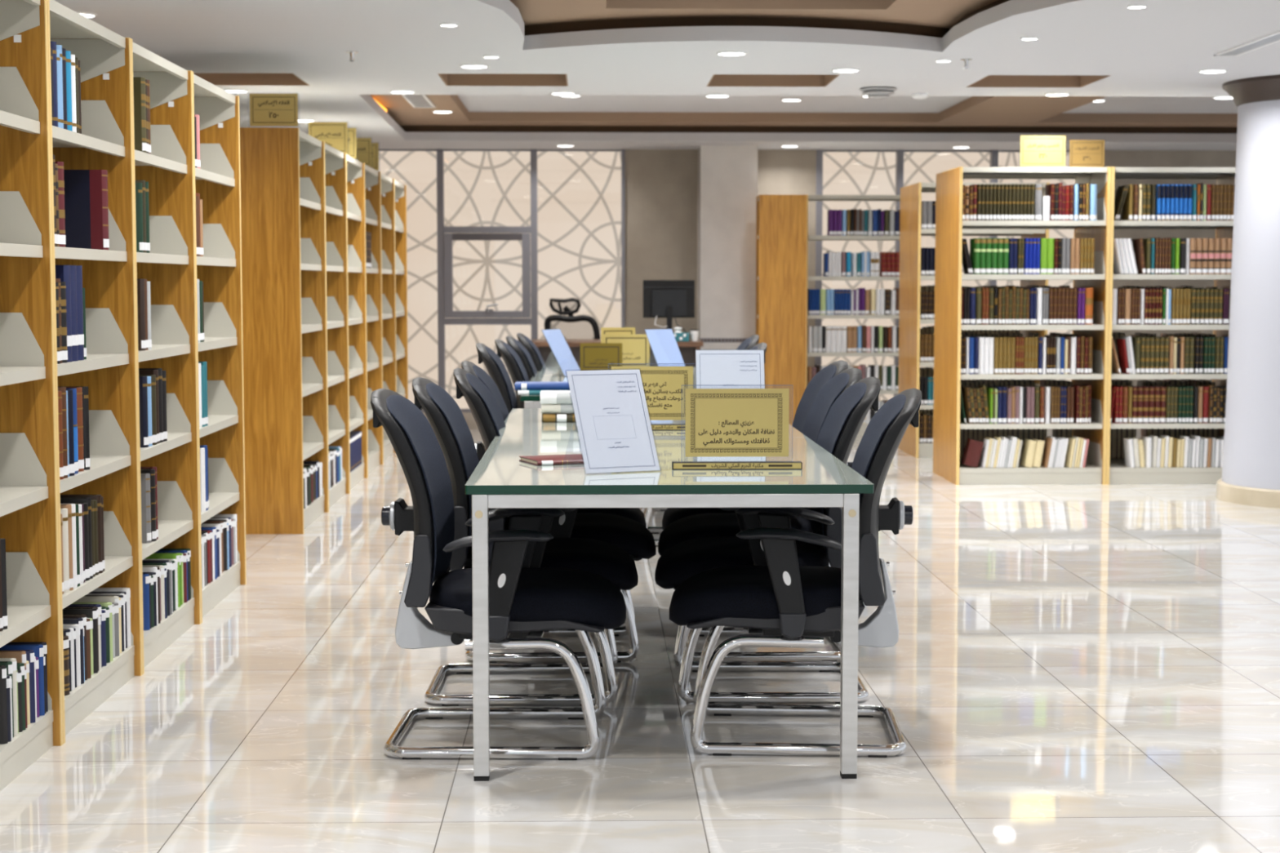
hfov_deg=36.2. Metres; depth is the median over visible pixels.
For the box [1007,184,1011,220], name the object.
book
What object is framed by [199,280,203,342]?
book
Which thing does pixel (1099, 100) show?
recessed light
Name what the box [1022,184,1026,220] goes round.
book
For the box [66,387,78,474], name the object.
book
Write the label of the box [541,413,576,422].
book
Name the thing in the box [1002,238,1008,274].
book
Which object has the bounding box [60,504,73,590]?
book
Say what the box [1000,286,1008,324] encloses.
book
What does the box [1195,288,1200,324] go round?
book
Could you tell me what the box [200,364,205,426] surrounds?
book
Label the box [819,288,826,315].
book
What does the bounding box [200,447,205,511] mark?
book
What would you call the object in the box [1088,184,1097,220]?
book
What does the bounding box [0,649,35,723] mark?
book
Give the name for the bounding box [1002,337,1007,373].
book
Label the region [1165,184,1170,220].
book
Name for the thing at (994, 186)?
book
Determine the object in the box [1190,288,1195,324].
book
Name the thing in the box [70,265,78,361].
book
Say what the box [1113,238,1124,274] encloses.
book
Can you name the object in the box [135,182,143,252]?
book
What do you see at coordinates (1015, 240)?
book
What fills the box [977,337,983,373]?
book
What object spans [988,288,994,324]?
book
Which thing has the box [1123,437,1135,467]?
book
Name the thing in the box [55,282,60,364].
book
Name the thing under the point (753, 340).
office chair
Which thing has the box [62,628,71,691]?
book
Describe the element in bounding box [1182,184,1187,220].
book
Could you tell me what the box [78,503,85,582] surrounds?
book
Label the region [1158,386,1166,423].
book
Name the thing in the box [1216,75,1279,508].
round column
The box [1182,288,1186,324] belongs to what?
book
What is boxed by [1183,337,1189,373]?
book
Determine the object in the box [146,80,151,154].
book
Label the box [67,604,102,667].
book
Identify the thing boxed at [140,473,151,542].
book
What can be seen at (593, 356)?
sign
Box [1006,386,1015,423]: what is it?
book
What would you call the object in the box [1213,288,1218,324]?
book
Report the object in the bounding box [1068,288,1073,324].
book
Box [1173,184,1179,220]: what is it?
book
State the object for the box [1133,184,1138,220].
book
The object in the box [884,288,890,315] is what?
book
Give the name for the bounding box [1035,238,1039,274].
book
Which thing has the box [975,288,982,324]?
book
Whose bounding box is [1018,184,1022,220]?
book
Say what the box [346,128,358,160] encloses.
sign
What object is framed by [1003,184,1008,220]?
book
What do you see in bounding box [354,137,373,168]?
sign
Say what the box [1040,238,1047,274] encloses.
book
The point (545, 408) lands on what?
book
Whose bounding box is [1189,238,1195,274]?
book
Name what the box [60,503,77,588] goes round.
book
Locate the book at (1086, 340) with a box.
[1084,337,1088,373]
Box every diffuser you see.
[80,13,93,17]
[226,90,246,93]
[391,91,413,93]
[440,24,457,26]
[462,66,486,68]
[552,93,573,95]
[706,95,728,97]
[719,53,744,55]
[782,99,799,101]
[833,70,857,72]
[1022,38,1035,39]
[1047,94,1067,96]
[1128,6,1145,8]
[1200,71,1225,73]
[1214,97,1232,98]
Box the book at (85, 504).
[60,502,89,581]
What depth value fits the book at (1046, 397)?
12.33 m
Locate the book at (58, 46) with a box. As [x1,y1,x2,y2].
[56,44,63,128]
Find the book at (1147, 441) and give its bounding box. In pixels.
[1142,435,1151,467]
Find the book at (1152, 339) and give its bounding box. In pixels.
[1149,337,1155,373]
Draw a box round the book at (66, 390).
[66,390,70,476]
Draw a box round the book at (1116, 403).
[1111,386,1119,423]
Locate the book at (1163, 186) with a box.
[1160,184,1165,220]
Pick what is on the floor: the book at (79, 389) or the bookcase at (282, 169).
the bookcase at (282, 169)
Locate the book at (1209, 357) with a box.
[1200,336,1211,373]
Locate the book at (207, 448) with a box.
[207,448,208,508]
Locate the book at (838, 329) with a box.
[835,325,841,352]
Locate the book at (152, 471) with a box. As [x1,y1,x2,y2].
[140,468,156,541]
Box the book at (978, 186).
[976,184,981,220]
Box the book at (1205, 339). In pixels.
[1200,336,1208,373]
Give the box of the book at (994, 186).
[991,184,996,220]
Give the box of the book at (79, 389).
[66,386,84,471]
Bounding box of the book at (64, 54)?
[62,48,67,129]
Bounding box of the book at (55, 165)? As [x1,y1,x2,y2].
[54,163,59,246]
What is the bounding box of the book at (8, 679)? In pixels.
[6,675,11,742]
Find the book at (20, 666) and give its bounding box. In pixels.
[16,662,26,729]
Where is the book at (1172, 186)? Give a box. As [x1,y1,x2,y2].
[1169,184,1174,220]
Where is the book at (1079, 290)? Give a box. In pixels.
[1076,288,1081,324]
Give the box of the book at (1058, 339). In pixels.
[1055,337,1060,373]
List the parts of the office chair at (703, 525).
seat, panel, backrest, knob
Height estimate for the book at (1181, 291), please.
0.224 m
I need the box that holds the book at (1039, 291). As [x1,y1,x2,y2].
[1035,288,1042,324]
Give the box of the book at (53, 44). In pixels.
[50,41,57,127]
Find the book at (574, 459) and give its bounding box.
[519,453,583,465]
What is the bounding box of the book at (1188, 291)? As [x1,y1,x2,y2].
[1186,288,1191,324]
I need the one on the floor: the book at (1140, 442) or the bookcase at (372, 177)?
the bookcase at (372, 177)
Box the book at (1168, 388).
[1164,386,1170,423]
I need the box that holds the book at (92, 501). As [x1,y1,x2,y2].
[91,500,95,577]
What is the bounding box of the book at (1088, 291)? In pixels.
[1084,288,1093,324]
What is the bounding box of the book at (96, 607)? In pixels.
[65,606,98,671]
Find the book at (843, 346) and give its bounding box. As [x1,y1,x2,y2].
[840,325,846,352]
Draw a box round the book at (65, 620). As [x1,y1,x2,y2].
[62,617,84,684]
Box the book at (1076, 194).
[1073,184,1079,220]
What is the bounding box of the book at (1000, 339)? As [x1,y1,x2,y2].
[998,337,1003,373]
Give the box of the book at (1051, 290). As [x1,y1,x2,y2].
[1048,288,1053,324]
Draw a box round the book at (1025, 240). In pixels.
[1023,238,1028,274]
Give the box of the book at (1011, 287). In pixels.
[1007,285,1016,324]
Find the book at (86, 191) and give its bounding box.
[63,169,109,250]
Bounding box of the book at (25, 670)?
[24,666,27,728]
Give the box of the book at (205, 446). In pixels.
[200,444,208,510]
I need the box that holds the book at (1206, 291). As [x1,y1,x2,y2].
[1204,288,1209,324]
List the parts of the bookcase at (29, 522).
shelf, shelf, shelf, shelf, shelf, shelf, shelf, shelf, shelf, shelf, shelf, shelf, shelf, shelf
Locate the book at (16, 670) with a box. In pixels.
[16,670,18,733]
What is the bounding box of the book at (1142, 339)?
[1139,337,1145,373]
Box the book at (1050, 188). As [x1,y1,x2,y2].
[1044,183,1054,220]
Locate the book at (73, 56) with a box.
[71,54,76,132]
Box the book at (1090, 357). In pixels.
[1084,336,1093,373]
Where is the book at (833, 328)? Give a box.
[831,325,835,352]
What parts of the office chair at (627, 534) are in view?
backrest, panel, arm post, seat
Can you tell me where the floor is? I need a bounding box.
[0,428,1279,852]
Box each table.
[465,408,873,781]
[520,367,696,408]
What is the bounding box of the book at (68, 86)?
[65,50,72,131]
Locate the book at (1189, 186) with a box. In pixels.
[1186,184,1192,220]
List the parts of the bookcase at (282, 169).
shelf, shelf, shelf, shelf, shelf, shelf, shelf, shelf, shelf, shelf, shelf, shelf, shelf, panel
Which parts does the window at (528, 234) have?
sash, handle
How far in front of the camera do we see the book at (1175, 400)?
12.34 m
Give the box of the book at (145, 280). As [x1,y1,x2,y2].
[144,279,148,350]
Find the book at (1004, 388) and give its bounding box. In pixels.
[1000,386,1007,423]
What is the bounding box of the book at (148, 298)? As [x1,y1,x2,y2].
[146,281,151,349]
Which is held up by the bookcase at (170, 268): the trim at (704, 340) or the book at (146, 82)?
the book at (146, 82)
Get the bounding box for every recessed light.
[75,11,97,17]
[224,88,248,93]
[297,119,315,122]
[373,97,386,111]
[389,89,415,93]
[432,110,453,113]
[439,22,458,26]
[459,64,488,68]
[483,55,499,58]
[550,91,576,95]
[555,144,574,146]
[560,95,581,97]
[705,93,730,97]
[716,50,746,56]
[780,145,799,146]
[781,98,802,101]
[831,67,860,72]
[934,59,951,62]
[951,146,970,148]
[1020,36,1038,39]
[1044,93,1070,96]
[1093,99,1106,102]
[1126,4,1146,8]
[1197,69,1227,73]
[1212,95,1232,99]
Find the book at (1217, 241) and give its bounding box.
[1213,238,1220,274]
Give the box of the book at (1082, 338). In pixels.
[1075,335,1084,373]
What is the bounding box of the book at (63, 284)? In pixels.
[60,281,67,362]
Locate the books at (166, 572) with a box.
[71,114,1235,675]
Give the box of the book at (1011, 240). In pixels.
[1008,238,1013,274]
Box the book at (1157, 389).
[1152,386,1160,423]
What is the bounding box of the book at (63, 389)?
[57,386,68,478]
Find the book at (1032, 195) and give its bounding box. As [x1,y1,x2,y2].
[1030,184,1034,220]
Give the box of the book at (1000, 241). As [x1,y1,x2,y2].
[996,238,1003,274]
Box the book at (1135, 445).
[1131,437,1140,467]
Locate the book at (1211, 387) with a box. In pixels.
[1203,384,1213,423]
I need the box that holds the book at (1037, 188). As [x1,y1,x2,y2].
[1034,184,1041,220]
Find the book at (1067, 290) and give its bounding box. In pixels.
[1064,288,1069,324]
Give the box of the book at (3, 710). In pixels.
[0,665,7,744]
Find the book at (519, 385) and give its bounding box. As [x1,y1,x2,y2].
[514,381,569,390]
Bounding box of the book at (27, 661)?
[26,660,30,724]
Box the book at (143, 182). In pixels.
[135,180,146,253]
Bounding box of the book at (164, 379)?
[162,370,167,441]
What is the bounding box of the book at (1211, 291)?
[1208,288,1213,324]
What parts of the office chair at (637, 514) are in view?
backrest, panel, seat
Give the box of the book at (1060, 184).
[1054,182,1062,220]
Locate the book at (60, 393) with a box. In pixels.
[57,391,63,479]
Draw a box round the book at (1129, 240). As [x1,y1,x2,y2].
[1126,238,1137,274]
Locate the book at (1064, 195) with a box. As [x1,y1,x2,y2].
[1062,186,1066,220]
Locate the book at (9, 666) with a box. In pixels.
[0,661,13,737]
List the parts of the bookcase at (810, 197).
panel, shelf, shelf, shelf, shelf, shelf, shelf, shelf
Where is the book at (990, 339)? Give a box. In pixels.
[988,337,993,373]
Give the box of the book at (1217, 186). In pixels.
[1214,184,1219,220]
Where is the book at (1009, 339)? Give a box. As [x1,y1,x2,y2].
[1006,337,1011,373]
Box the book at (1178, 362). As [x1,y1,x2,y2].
[1176,337,1180,373]
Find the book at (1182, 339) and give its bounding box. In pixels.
[1173,336,1184,373]
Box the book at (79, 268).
[75,265,84,359]
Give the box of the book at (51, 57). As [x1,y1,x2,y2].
[50,48,53,125]
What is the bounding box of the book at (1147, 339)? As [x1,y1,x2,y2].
[1145,337,1150,373]
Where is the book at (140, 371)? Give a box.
[138,369,159,444]
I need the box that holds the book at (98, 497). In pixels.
[60,494,102,573]
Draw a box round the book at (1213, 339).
[1207,336,1215,373]
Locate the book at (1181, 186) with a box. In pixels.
[1178,184,1183,220]
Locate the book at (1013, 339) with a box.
[1010,337,1015,373]
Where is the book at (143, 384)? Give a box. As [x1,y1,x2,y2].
[138,376,148,447]
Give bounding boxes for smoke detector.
[911,93,928,99]
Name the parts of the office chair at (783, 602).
seat, arm post, arm post, armrest, armrest, panel, backrest, knob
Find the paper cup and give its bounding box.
[689,329,698,341]
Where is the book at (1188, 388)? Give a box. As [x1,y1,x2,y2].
[1183,386,1190,423]
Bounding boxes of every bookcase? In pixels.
[0,0,62,791]
[47,0,142,743]
[130,38,201,674]
[192,71,246,622]
[240,127,328,533]
[324,142,350,507]
[346,153,368,489]
[364,164,383,474]
[380,172,395,461]
[394,180,408,399]
[755,195,807,425]
[805,195,919,436]
[897,182,1049,457]
[933,166,1111,484]
[1106,166,1235,484]
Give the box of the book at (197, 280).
[196,279,200,342]
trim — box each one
[400,125,1237,133]
[524,0,1009,38]
[621,149,625,327]
[699,337,747,342]
[706,74,839,86]
[966,75,1109,87]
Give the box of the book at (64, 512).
[60,508,70,592]
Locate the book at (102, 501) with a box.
[101,496,105,571]
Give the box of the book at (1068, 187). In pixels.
[1065,185,1070,220]
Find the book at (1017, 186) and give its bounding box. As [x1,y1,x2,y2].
[1014,184,1019,220]
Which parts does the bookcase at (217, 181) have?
panel, shelf, shelf, shelf, shelf, shelf, shelf, shelf, shelf, shelf, shelf, shelf, shelf, shelf, shelf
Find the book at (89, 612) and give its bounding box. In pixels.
[62,608,97,673]
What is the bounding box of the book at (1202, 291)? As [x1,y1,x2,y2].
[1200,288,1204,324]
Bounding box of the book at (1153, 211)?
[1150,184,1155,220]
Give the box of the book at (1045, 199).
[1041,195,1049,220]
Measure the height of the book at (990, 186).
0.224 m
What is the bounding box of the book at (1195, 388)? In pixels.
[1186,385,1198,423]
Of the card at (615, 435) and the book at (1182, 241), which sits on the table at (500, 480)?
the card at (615, 435)
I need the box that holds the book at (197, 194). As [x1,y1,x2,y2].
[195,193,200,256]
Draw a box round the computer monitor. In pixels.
[643,280,694,332]
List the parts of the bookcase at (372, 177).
panel, shelf, shelf, shelf, shelf, shelf, shelf, shelf, shelf, shelf, shelf, shelf, shelf, shelf, shelf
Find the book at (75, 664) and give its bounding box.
[73,627,76,687]
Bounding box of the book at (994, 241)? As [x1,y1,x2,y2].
[991,238,997,274]
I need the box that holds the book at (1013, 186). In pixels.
[1011,184,1015,220]
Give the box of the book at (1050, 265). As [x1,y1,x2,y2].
[1046,238,1053,274]
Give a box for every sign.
[249,93,301,128]
[308,120,350,155]
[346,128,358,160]
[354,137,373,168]
[369,142,380,171]
[580,342,622,370]
[600,327,635,342]
[602,334,649,366]
[608,363,696,430]
[671,384,802,469]
[1020,135,1065,166]
[1068,138,1104,167]
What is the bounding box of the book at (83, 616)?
[62,614,87,679]
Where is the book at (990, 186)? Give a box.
[988,184,992,220]
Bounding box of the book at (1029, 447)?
[1021,438,1036,467]
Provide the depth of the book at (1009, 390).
12.32 m
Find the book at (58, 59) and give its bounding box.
[56,48,61,128]
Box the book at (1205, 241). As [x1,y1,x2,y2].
[1201,238,1208,274]
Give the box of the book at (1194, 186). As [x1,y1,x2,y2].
[1191,184,1196,220]
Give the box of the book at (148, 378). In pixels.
[146,376,152,446]
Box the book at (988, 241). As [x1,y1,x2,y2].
[985,238,991,274]
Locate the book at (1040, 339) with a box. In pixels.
[1037,337,1042,373]
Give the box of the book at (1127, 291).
[1124,288,1131,324]
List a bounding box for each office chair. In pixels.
[370,388,626,759]
[412,377,638,706]
[453,368,656,662]
[461,360,646,626]
[475,342,517,413]
[494,338,528,408]
[506,335,537,399]
[516,333,546,371]
[544,297,600,339]
[639,342,766,546]
[651,334,759,511]
[654,376,880,703]
[657,367,862,661]
[662,360,848,529]
[669,388,921,757]
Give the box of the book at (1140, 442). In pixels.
[1137,438,1145,467]
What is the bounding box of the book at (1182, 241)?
[1179,238,1186,274]
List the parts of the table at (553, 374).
leg, rail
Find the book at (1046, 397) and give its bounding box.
[1042,386,1050,423]
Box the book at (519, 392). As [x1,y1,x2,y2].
[517,390,541,395]
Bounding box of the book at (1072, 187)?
[1069,184,1074,220]
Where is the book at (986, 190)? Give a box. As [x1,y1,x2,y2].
[984,184,988,220]
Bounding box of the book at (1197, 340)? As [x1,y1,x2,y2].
[1188,336,1199,373]
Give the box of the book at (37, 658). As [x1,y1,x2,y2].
[35,657,39,717]
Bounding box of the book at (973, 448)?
[960,437,983,467]
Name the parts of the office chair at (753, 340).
panel, backrest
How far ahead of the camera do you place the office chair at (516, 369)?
10.04 m
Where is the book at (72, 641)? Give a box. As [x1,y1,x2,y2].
[62,627,75,689]
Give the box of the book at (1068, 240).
[1066,238,1070,274]
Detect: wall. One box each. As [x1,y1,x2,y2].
[377,151,1075,408]
[624,149,816,366]
[1104,150,1235,386]
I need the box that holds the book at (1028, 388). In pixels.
[1023,386,1031,423]
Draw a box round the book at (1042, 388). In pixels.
[1036,386,1044,423]
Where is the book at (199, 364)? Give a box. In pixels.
[198,363,202,427]
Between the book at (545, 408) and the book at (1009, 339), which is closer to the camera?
the book at (545, 408)
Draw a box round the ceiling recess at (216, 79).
[193,73,309,85]
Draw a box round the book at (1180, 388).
[1175,386,1182,423]
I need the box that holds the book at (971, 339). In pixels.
[968,337,973,373]
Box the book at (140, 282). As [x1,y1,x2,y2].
[137,278,146,351]
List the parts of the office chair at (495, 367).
panel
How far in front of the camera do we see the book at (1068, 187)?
12.24 m
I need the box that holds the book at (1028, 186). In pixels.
[1026,184,1031,220]
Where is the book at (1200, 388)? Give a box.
[1191,385,1203,423]
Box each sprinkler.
[345,50,358,62]
[960,58,972,69]
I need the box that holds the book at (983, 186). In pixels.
[980,184,985,220]
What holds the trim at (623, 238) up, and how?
attached to the wall at (660, 185)
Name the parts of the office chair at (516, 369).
panel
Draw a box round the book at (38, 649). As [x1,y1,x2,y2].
[0,644,44,715]
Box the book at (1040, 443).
[1032,438,1044,467]
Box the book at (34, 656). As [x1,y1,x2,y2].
[34,656,36,719]
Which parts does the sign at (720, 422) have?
stand plate, gold plate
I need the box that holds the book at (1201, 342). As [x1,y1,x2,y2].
[1192,336,1203,373]
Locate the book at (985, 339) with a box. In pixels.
[983,337,988,373]
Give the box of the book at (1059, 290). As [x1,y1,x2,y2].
[1057,288,1061,324]
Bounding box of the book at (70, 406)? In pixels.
[66,389,75,475]
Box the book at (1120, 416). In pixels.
[1116,386,1123,423]
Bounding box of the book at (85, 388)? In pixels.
[57,386,90,470]
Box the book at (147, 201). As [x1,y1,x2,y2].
[145,182,150,253]
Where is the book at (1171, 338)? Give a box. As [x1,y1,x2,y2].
[1164,335,1173,373]
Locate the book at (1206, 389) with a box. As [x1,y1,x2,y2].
[1200,386,1208,423]
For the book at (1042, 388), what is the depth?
12.33 m
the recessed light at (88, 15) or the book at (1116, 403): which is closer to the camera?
the recessed light at (88, 15)
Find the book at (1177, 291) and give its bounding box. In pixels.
[1175,288,1179,324]
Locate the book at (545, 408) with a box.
[541,404,574,413]
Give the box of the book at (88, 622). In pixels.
[86,617,91,678]
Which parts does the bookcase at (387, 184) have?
panel, shelf, shelf, shelf, shelf, shelf, shelf, shelf, shelf, shelf, shelf, shelf, shelf, shelf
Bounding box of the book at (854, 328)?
[851,325,857,352]
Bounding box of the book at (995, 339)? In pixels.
[993,337,998,373]
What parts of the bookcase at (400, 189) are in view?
panel, shelf, shelf, shelf, shelf, shelf, shelf, shelf, shelf, shelf, shelf, shelf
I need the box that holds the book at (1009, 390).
[1006,387,1011,423]
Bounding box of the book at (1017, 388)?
[1010,385,1019,423]
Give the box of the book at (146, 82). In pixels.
[145,79,149,153]
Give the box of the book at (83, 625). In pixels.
[83,625,84,681]
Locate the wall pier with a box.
[697,145,757,350]
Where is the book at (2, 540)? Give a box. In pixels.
[0,537,8,629]
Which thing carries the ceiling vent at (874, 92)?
in the ceiling at (1160, 48)
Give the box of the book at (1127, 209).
[1122,184,1133,220]
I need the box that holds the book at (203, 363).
[198,361,208,426]
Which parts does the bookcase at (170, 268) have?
panel, shelf, shelf, shelf, shelf, shelf, shelf, shelf, shelf, shelf, shelf, shelf, shelf, shelf, shelf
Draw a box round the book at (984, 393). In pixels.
[977,383,989,423]
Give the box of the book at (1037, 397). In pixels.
[1031,386,1039,423]
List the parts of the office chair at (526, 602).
knob, backrest, panel, armrest, arm post, armrest, arm post, seat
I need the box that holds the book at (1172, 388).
[1168,386,1174,423]
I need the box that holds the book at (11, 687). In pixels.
[9,675,13,739]
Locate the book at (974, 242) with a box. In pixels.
[969,238,979,274]
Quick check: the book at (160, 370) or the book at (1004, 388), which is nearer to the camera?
the book at (160, 370)
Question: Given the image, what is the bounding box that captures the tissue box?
[672,327,689,341]
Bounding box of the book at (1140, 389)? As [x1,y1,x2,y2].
[1135,386,1143,423]
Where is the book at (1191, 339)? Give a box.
[1186,336,1194,373]
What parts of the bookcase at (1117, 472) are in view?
panel, shelf, shelf, shelf, shelf, shelf, shelf, shelf, shelf, shelf, shelf, panel, shelf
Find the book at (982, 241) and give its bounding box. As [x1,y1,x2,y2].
[979,238,985,274]
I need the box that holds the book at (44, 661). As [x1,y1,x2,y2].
[43,653,45,713]
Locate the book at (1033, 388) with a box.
[1027,386,1035,423]
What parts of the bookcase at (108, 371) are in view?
panel, shelf, shelf, shelf, shelf, shelf, shelf, shelf, shelf, shelf, shelf, shelf, shelf, shelf, shelf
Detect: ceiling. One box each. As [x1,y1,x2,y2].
[53,0,1279,150]
[369,0,1237,127]
[457,94,1238,113]
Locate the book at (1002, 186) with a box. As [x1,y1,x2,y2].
[1000,184,1004,220]
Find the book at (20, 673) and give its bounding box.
[17,669,22,732]
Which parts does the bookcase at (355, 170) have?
panel, shelf, shelf, shelf, shelf, shelf, shelf, shelf, shelf, shelf, shelf, shelf, shelf, shelf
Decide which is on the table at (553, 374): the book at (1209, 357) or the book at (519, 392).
the book at (519, 392)
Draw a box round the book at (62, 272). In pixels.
[55,265,72,362]
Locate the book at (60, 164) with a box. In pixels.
[54,161,66,247]
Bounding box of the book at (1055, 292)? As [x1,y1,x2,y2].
[1053,288,1057,324]
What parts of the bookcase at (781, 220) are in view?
panel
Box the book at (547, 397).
[540,390,572,404]
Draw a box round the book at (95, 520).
[91,499,98,575]
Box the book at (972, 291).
[969,288,975,324]
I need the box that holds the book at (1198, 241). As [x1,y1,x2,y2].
[1195,238,1202,274]
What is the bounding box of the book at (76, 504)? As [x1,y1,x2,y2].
[75,503,80,586]
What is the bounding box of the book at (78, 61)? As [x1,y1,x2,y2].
[77,60,81,133]
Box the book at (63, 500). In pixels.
[60,497,93,578]
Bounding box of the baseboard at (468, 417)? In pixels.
[422,412,478,429]
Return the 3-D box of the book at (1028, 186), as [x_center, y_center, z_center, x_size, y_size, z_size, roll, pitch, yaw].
[2.424,-1.404,12.303,0.022,0.224,0.161,0,4,-1]
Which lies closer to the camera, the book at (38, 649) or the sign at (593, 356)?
the book at (38, 649)
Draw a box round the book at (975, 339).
[973,337,978,373]
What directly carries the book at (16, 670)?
on the bookcase at (29, 522)
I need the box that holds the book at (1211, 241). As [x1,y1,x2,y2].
[1207,238,1214,274]
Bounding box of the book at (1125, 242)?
[1122,238,1133,274]
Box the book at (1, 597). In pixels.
[0,540,3,631]
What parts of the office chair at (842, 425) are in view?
arm post, seat, arm post, armrest, panel, backrest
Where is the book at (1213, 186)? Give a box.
[1210,184,1215,220]
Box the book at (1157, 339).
[1154,337,1159,373]
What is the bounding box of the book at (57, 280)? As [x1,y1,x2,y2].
[55,278,62,363]
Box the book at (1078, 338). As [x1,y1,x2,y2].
[1071,336,1080,373]
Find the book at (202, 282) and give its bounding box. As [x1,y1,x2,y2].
[202,281,204,342]
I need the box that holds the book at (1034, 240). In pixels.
[1031,238,1036,274]
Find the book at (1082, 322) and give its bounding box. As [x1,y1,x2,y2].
[1080,288,1084,324]
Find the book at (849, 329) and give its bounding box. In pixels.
[845,325,852,352]
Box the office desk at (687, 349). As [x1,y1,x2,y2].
[531,339,703,367]
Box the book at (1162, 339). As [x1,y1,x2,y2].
[1159,337,1164,373]
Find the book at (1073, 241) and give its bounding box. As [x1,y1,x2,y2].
[1070,238,1075,274]
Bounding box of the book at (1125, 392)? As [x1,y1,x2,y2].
[1116,385,1128,423]
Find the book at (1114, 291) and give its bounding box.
[1111,288,1117,324]
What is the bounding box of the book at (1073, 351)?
[1070,337,1076,373]
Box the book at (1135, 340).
[1131,337,1140,373]
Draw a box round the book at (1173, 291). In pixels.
[1168,288,1175,324]
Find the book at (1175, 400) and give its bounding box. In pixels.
[1172,386,1177,423]
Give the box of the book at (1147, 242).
[1142,238,1151,274]
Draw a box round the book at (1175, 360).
[1173,337,1177,373]
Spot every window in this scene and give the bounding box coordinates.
[378,149,621,412]
[814,149,1069,396]
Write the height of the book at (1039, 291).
0.230 m
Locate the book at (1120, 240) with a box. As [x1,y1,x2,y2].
[1117,238,1128,274]
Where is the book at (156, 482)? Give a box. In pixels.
[140,466,158,539]
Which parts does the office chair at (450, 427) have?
backrest, panel, armrest, arm post, seat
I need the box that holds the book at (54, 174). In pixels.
[53,155,57,246]
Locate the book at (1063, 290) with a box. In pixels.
[1061,288,1065,324]
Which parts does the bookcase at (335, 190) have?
panel, shelf, shelf, shelf, shelf, shelf, shelf, shelf, shelf, shelf, shelf, shelf, shelf, shelf, shelf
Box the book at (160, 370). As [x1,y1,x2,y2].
[138,368,164,442]
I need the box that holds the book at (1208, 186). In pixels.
[1205,184,1211,220]
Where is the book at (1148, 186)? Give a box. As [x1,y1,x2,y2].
[1146,184,1151,220]
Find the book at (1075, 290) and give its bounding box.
[1072,288,1077,324]
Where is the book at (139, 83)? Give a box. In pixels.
[133,77,146,153]
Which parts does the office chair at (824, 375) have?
seat, panel, backrest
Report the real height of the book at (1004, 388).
0.230 m
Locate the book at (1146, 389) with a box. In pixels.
[1141,386,1149,423]
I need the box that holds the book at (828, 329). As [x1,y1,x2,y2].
[824,325,831,352]
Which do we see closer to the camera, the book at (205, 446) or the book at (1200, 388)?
the book at (205, 446)
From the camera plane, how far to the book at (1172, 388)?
12.34 m
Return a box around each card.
[542,328,580,376]
[562,369,660,473]
[644,328,684,366]
[694,350,764,388]
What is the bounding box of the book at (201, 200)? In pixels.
[200,199,203,256]
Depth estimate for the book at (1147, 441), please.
12.37 m
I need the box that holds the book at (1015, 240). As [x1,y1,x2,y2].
[1013,238,1017,274]
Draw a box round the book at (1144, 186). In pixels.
[1142,184,1146,220]
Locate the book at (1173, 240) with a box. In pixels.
[1170,238,1175,274]
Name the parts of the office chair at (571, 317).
headrest stem, frame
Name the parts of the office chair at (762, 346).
panel, backrest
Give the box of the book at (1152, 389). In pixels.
[1146,386,1155,423]
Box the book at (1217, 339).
[1208,336,1220,373]
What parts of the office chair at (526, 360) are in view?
backrest, panel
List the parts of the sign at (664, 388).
stand plate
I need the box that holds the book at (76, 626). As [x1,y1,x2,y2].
[62,623,80,685]
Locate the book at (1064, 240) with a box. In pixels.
[1061,238,1066,274]
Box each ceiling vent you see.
[400,94,435,107]
[859,86,897,98]
[1213,30,1279,56]
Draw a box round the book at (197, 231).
[195,195,199,256]
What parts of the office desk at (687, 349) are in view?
modesty panel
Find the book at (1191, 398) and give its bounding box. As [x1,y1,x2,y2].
[1187,386,1193,423]
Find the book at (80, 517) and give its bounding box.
[78,504,84,584]
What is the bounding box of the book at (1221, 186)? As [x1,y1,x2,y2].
[1218,184,1223,220]
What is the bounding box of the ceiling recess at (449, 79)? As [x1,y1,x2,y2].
[437,73,568,86]
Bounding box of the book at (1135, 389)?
[1129,386,1137,423]
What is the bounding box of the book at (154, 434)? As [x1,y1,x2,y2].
[138,374,157,444]
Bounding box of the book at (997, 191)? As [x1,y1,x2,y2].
[995,184,999,220]
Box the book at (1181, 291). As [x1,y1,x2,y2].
[1178,288,1183,324]
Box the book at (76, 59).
[75,57,79,133]
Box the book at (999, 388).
[993,386,1002,423]
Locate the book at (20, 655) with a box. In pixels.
[0,650,27,723]
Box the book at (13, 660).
[0,657,17,736]
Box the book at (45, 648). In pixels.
[5,641,48,711]
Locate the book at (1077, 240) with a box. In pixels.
[1075,238,1079,274]
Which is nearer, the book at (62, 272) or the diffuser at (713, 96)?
the book at (62, 272)
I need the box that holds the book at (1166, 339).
[1164,337,1169,373]
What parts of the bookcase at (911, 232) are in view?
panel, shelf, shelf, shelf, shelf, shelf, shelf, shelf, shelf, shelf, panel, shelf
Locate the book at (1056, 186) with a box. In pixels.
[1053,184,1058,220]
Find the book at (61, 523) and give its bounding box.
[60,513,64,594]
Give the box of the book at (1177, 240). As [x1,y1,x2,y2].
[1174,238,1179,274]
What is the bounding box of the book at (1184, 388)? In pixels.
[1179,386,1186,423]
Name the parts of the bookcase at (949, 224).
panel, shelf, shelf, shelf, shelf, shelf, shelf, shelf, shelf, shelf, shelf, panel, shelf, shelf, shelf, shelf, shelf, shelf, shelf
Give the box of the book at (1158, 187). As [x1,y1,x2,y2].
[1155,184,1161,220]
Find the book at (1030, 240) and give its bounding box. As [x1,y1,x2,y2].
[1028,238,1032,274]
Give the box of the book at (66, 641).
[62,635,70,695]

